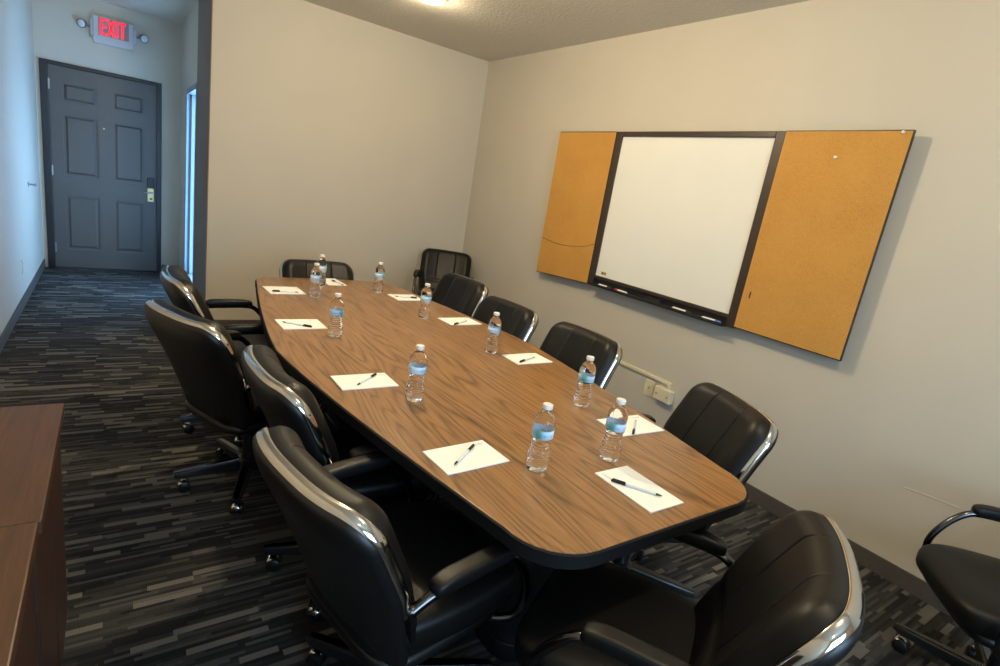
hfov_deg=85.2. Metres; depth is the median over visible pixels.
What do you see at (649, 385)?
wall outlet
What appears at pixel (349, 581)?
cushion
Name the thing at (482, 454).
notepad
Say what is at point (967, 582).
seat cushion
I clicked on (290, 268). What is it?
chair
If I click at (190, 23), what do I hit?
wall
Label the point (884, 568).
baseboard
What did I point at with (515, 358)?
notepad
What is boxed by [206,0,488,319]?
wall
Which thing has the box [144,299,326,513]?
chair
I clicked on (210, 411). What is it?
seat cushion
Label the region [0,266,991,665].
floor
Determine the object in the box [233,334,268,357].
seat cushion
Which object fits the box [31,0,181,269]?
wall
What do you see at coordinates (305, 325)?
ballpoint pen
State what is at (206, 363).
cushion
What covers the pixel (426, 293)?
water bottle
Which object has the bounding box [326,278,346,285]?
notepad
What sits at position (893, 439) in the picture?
wall
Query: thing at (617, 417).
water bottle
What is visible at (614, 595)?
seat cushion
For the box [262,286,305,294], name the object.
notepad
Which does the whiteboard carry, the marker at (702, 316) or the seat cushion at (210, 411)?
the marker at (702, 316)
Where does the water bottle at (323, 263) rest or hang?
on the conference table
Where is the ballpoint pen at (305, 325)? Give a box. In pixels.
[282,321,311,327]
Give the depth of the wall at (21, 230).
4.33 m
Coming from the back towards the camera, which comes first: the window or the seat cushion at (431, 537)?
the window
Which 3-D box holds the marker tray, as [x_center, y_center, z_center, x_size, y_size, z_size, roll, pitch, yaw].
[1.024,-0.229,3.679,0.075,0.054,1.152,-1,17,-35]
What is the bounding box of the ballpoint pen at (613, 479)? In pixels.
[611,478,661,495]
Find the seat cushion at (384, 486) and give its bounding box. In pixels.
[330,427,431,504]
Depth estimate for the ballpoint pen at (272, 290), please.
3.19 m
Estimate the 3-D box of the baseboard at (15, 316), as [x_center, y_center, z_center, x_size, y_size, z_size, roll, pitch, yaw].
[-2.247,0.607,2.111,0.010,0.090,9.438,-1,17,-35]
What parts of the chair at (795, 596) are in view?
arm frame, arm frame, chrome trim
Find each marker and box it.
[672,306,690,312]
[702,316,720,322]
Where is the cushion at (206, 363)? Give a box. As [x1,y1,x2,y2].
[154,299,253,422]
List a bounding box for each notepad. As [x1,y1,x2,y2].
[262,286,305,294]
[274,319,327,329]
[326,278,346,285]
[330,373,398,390]
[387,294,419,300]
[422,440,509,474]
[438,317,481,324]
[501,353,552,364]
[595,466,683,513]
[596,415,663,436]
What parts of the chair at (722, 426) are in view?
leg, leg, chrome trim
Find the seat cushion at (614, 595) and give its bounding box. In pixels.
[514,562,696,665]
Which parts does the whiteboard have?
door, board frame, door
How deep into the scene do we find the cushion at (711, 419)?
2.07 m
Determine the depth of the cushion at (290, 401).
1.59 m
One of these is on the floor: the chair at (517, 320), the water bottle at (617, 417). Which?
the chair at (517, 320)
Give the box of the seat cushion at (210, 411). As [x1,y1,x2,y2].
[185,376,321,423]
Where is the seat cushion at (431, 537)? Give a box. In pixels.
[307,501,518,655]
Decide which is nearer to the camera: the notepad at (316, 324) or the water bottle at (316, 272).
the notepad at (316, 324)
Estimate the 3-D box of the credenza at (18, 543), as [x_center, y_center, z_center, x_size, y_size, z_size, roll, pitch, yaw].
[-0.970,0.817,0.741,0.496,0.750,0.643,-1,17,-35]
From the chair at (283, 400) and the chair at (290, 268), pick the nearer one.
the chair at (283, 400)
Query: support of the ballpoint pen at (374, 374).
on the notepad at (381, 380)
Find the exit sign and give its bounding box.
[77,14,148,51]
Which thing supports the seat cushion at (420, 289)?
on the chair at (434, 263)
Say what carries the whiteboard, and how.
attached to the wall at (893, 439)
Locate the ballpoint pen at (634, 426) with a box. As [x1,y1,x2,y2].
[632,420,636,434]
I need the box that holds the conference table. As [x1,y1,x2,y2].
[255,277,748,661]
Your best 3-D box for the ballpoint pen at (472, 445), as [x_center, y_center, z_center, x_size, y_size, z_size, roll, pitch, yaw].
[-0.103,0.352,1.582,0.009,0.011,0.146,13,15,16]
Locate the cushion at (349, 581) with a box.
[268,426,416,653]
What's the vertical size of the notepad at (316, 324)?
0.004 m
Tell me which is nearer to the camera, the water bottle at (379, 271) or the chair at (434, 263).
the water bottle at (379, 271)
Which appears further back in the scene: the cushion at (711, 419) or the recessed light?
the recessed light
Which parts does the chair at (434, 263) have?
arm frame, chrome trim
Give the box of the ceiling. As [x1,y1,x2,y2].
[99,0,808,61]
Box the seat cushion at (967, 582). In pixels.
[916,544,999,640]
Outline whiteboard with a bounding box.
[536,130,916,360]
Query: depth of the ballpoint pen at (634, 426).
1.98 m
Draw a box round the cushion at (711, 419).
[663,382,769,476]
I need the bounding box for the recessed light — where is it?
[419,0,446,4]
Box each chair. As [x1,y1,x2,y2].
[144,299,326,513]
[160,265,268,445]
[241,345,438,620]
[252,426,530,665]
[279,259,353,279]
[412,248,473,295]
[431,273,488,317]
[473,296,538,341]
[514,510,864,665]
[539,321,622,389]
[609,382,777,597]
[892,504,999,665]
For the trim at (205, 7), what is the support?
attached to the wall partition
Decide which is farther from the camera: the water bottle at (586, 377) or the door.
the door
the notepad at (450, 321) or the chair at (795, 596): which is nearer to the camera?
the chair at (795, 596)
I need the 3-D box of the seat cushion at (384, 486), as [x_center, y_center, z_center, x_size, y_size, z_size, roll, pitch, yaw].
[-0.515,0.486,2.027,0.510,0.116,0.464,-2,18,-38]
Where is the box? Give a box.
[653,385,674,404]
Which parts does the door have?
lock plate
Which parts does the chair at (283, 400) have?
leg, chrome trim, leg, arm frame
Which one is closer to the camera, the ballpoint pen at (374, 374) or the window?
the ballpoint pen at (374, 374)
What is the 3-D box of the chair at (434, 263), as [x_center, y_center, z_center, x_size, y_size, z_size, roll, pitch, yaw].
[-0.574,-0.342,5.318,0.598,0.872,0.701,8,14,-6]
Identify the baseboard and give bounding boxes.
[0,259,45,352]
[215,320,260,326]
[744,482,950,616]
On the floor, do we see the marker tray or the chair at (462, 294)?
the chair at (462, 294)
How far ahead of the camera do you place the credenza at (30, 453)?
1.26 m
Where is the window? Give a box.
[184,83,196,282]
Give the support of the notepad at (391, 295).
on the conference table
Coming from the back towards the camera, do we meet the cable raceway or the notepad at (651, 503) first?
the cable raceway
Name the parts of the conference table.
kick plate, kick plate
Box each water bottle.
[309,263,321,297]
[317,255,326,286]
[328,293,343,337]
[373,262,384,292]
[405,344,427,401]
[418,283,431,318]
[485,312,501,353]
[526,402,555,472]
[574,355,595,406]
[599,397,627,461]
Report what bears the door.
in the wall at (57, 35)
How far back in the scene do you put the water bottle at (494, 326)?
2.63 m
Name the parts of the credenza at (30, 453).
door, door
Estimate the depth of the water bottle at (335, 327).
2.49 m
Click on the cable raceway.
(669, 385)
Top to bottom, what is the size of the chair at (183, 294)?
0.872 m
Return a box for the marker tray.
[589,278,726,326]
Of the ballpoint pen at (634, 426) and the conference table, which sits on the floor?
the conference table
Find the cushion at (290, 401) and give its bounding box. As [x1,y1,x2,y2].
[252,345,346,485]
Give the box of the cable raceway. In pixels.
[620,361,671,389]
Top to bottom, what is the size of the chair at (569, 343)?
0.872 m
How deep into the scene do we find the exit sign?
5.54 m
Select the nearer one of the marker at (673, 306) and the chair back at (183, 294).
the chair back at (183, 294)
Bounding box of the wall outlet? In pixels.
[643,378,654,397]
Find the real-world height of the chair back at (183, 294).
0.483 m
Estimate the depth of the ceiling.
4.04 m
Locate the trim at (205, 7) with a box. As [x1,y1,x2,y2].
[193,0,212,300]
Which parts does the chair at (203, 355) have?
chrome trim, leg, leg, arm frame, leg, arm frame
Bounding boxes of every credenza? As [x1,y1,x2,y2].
[0,403,67,665]
[0,522,38,665]
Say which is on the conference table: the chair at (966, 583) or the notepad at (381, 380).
the notepad at (381, 380)
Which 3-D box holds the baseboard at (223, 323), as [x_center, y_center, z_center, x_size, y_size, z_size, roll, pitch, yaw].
[-1.519,-0.085,5.311,2.413,0.090,0.010,-1,17,-35]
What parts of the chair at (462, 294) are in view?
chrome trim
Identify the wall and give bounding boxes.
[0,0,43,335]
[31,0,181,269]
[179,0,198,268]
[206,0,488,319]
[462,0,999,580]
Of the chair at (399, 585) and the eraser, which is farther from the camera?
the eraser
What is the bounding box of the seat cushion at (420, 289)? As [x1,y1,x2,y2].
[417,288,434,295]
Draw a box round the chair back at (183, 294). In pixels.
[168,265,214,320]
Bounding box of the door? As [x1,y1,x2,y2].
[39,58,161,271]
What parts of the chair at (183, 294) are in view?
chrome trim, leg, arm frame, arm frame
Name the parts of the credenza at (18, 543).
door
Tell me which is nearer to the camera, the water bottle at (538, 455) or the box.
the water bottle at (538, 455)
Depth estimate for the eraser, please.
3.62 m
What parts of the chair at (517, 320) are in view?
chrome trim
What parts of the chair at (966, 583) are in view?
leg, arm frame, leg, arm frame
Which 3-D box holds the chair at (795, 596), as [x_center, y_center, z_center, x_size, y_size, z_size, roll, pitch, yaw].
[0.381,0.815,1.360,0.688,0.872,0.590,16,15,24]
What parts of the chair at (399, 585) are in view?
chrome trim, leg, arm frame, leg, arm frame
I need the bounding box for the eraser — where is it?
[645,296,662,303]
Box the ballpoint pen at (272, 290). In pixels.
[272,290,297,292]
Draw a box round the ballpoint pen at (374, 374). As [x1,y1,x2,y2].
[357,373,376,384]
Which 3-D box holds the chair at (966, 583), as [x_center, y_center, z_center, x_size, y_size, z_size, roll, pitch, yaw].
[1.857,0.945,1.850,0.666,0.842,0.584,13,14,14]
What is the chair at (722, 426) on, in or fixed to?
on the floor
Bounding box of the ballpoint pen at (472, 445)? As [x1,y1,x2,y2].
[454,444,474,464]
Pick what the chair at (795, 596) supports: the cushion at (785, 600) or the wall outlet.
the cushion at (785, 600)
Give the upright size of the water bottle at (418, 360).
0.204 m
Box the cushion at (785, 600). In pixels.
[689,510,849,665]
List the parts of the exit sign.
panel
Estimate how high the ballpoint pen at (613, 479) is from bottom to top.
0.011 m
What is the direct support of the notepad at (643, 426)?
on the conference table

